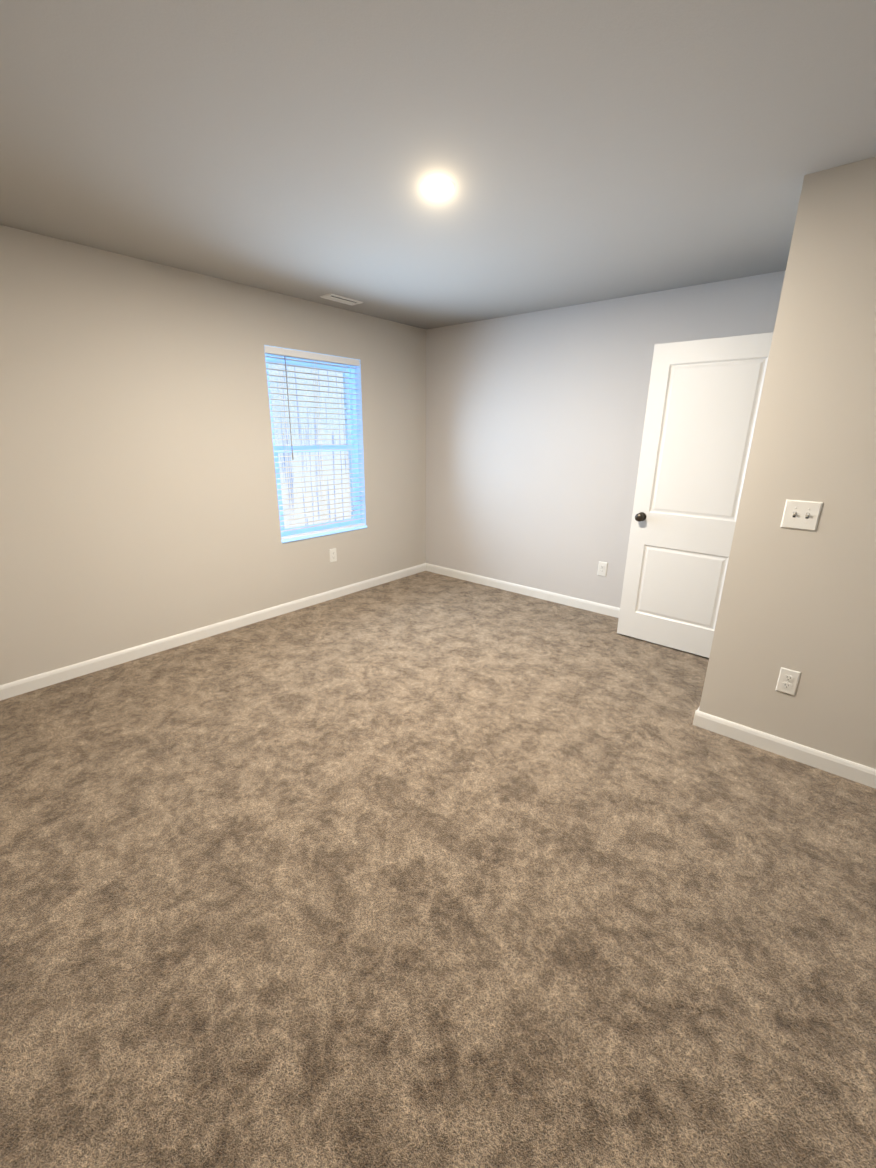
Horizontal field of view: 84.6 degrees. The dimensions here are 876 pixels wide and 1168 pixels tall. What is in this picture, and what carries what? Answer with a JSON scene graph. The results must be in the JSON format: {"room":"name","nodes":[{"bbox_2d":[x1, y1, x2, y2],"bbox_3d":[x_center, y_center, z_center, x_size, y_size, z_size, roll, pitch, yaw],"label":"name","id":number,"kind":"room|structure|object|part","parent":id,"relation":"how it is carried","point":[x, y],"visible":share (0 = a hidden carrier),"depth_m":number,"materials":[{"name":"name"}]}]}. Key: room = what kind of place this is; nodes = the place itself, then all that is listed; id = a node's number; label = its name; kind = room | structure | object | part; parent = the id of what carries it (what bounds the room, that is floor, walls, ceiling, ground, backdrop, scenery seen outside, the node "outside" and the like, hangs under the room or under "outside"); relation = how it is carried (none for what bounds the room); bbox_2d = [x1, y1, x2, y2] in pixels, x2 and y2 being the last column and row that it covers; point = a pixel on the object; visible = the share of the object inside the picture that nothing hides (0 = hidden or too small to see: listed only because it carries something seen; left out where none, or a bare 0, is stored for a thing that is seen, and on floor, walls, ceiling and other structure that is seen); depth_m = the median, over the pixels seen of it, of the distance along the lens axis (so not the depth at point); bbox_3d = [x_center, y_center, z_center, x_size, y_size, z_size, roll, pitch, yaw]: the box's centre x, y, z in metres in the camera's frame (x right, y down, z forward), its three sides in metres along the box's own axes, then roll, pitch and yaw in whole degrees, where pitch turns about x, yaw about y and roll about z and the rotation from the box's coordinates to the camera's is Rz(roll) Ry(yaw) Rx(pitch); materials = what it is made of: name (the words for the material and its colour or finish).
{"room":"empty bedroom","nodes":[
{"label":"empty bedroom","id":0,"kind":"room"},
{"bbox_2d":[0,225,425,684],"bbox_3d":[-1.555,-0.861,3.557,0.150,2.440,4.470,15,22,38],"label":"wall","id":1,"kind":"structure","parent":0,"point":[138,497],"depth_m":3.12,"materials":[{"name":"beige paint"}]},
{"bbox_2d":[0,563,425,700],"bbox_3d":[-1.504,0.279,3.860,0.014,0.085,4.250,15,22,38],"label":"baseboard","id":2,"kind":"structure","parent":1,"relation":"attached to","point":[29,684],"depth_m":3.45,"materials":[{"name":"white wood"}]},
{"bbox_2d":[264,345,365,539],"bbox_3d":[-1.006,-1.158,4.083,0.074,1.457,0.920,15,22,38],"label":"liner","id":3,"kind":"object","parent":1,"relation":"attached to","point":[358,396],"visible":0.43,"depth_m":4.37,"materials":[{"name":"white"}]},
{"bbox_2d":[265,354,366,542],"bbox_3d":[-1.027,-1.155,4.102,0.160,1.475,0.920,15,22,38],"label":"window","id":4,"kind":"structure","parent":1,"relation":"in","point":[281,449],"depth_m":4.22,"materials":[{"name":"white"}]},
{"bbox_2d":[264,345,364,539],"bbox_3d":[-1.004,-1.159,4.081,0.062,1.451,0.908,15,22,38],"label":"window blinds","id":5,"kind":"object","parent":4,"relation":"attached to","point":[283,352],"visible":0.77,"depth_m":4.02,"materials":[{"name":"white plastic"}]},
{"bbox_2d":[284,356,293,459],"bbox_3d":[-1.165,-1.363,3.764,0.011,0.765,0.011,15,22,38],"label":"blind wand","id":6,"kind":"object","parent":5,"relation":"hanging from","point":[288,407],"visible":0.96,"depth_m":3.75,"materials":[{"name":"grey plastic"}]},
{"bbox_2d":[329,548,336,562],"bbox_3d":[-0.952,-0.261,4.377,0.008,0.122,0.076,15,22,38],"label":"electrical outlet","id":7,"kind":"object","parent":1,"relation":"attached to","point":[333,555],"visible":1,"depth_m":4.37,"materials":[{"name":"white plastic"}]},
{"bbox_2d":[0,571,875,1167],"bbox_3d":[0.174,0.808,2.540,4.710,0.100,4.470,15,22,38],"label":"floor","id":8,"kind":"structure","parent":0,"point":[426,869],"depth_m":1.57,"materials":[{"name":"carpet"}]},
{"bbox_2d":[0,0,875,329],"bbox_3d":[0.200,-1.624,1.775,4.710,0.120,4.470,15,22,38],"label":"ceiling","id":9,"kind":"structure","parent":0,"point":[576,152],"depth_m":1.64,"materials":[{"name":"white paint"}]},
{"bbox_2d":[320,294,362,304],"bbox_3d":[-0.730,-2.159,3.657,0.135,0.007,0.310,15,22,38],"label":"ceiling vent","id":10,"kind":"object","parent":9,"relation":"in","point":[340,299],"visible":0.98,"depth_m":3.64,"materials":[{"name":"white plastic"}]},
{"bbox_2d":[420,177,454,195],"bbox_3d":[-0.001,-1.618,1.964,0.144,0.008,0.144,15,22,38],"label":"recessed light","id":11,"kind":"object","parent":9,"relation":"in","point":[437,186],"visible":1,"depth_m":1.95,"materials":[{"name":"white plastic"}]},
{"bbox_2d":[426,270,785,607],"bbox_3d":[1.650,-0.874,3.706,4.560,2.440,0.110,15,22,38],"label":"wall","id":12,"kind":"structure","parent":0,"point":[535,421],"depth_m":4.14,"materials":[{"name":"beige paint"}]},
{"bbox_2d":[426,563,619,617],"bbox_3d":[1.038,0.116,4.464,3.093,0.085,0.014,15,22,38],"label":"baseboard","id":13,"kind":"structure","parent":12,"relation":"attached to","point":[608,610],"depth_m":4.59,"materials":[{"name":"white wood"}]},
{"bbox_2d":[597,561,607,576],"bbox_3d":[1.393,-0.128,4.080,0.076,0.122,0.008,15,22,38],"label":"electrical outlet","id":14,"kind":"object","parent":12,"relation":"attached to","point":[602,568],"visible":1,"depth_m":4.08,"materials":[{"name":"white plastic"}]},
{"bbox_2d":[699,157,875,768],"bbox_3d":[1.952,-0.285,1.842,1.357,2.440,0.110,15,22,38],"label":"wall","id":15,"kind":"structure","parent":0,"point":[803,602],"depth_m":2.06,"materials":[{"name":"beige paint"}]},
{"bbox_2d":[693,710,875,788],"bbox_3d":[1.895,0.851,2.154,1.371,0.085,0.014,15,22,38],"label":"baseboard","id":16,"kind":"structure","parent":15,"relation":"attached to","point":[842,767],"depth_m":2.31,"materials":[{"name":"white wood"}]},
{"bbox_2d":[775,667,800,695],"bbox_3d":[1.643,0.459,2.261,0.076,0.122,0.008,15,22,38],"label":"electrical outlet","id":17,"kind":"object","parent":15,"relation":"attached to","point":[787,681],"visible":1,"depth_m":2.26,"materials":[{"name":"white plastic"}]},
{"bbox_2d":[780,499,822,530],"bbox_3d":[1.573,-0.297,2.086,0.128,0.124,0.016,15,22,38],"label":"switch plate","id":18,"kind":"object","parent":15,"relation":"attached to","point":[801,515],"visible":1,"depth_m":2.09,"materials":[{"name":"white plastic"}]},
{"bbox_3d":[1.894,-0.550,2.701,0.110,2.450,1.190,15,22,38],"label":"wall","id":19,"kind":"structure","parent":0,"visible":0},
{"bbox_2d":[617,332,772,657],"bbox_3d":[1.695,-0.515,3.208,0.762,2.030,0.174,15,23,39],"label":"door","id":20,"kind":"structure","parent":19,"relation":"in","point":[703,400],"depth_m":3.18,"materials":[{"name":"white paint"}]},
{"bbox_3d":[1.446,-0.487,3.444,0.101,0.064,0.174,15,23,39],"label":"knob","id":21,"kind":"part","parent":20,"relation":"part of","materials":[{"name":"brown metal"}]},
{"label":"outside","id":22,"kind":"structure","parent":0,"visible":0},
{"bbox_2d":[268,364,350,528],"bbox_3d":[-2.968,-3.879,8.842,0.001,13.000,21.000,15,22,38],"label":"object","id":23,"kind":"structure","parent":22,"point":[330,467],"depth_m":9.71,"materials":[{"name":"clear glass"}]}
]}

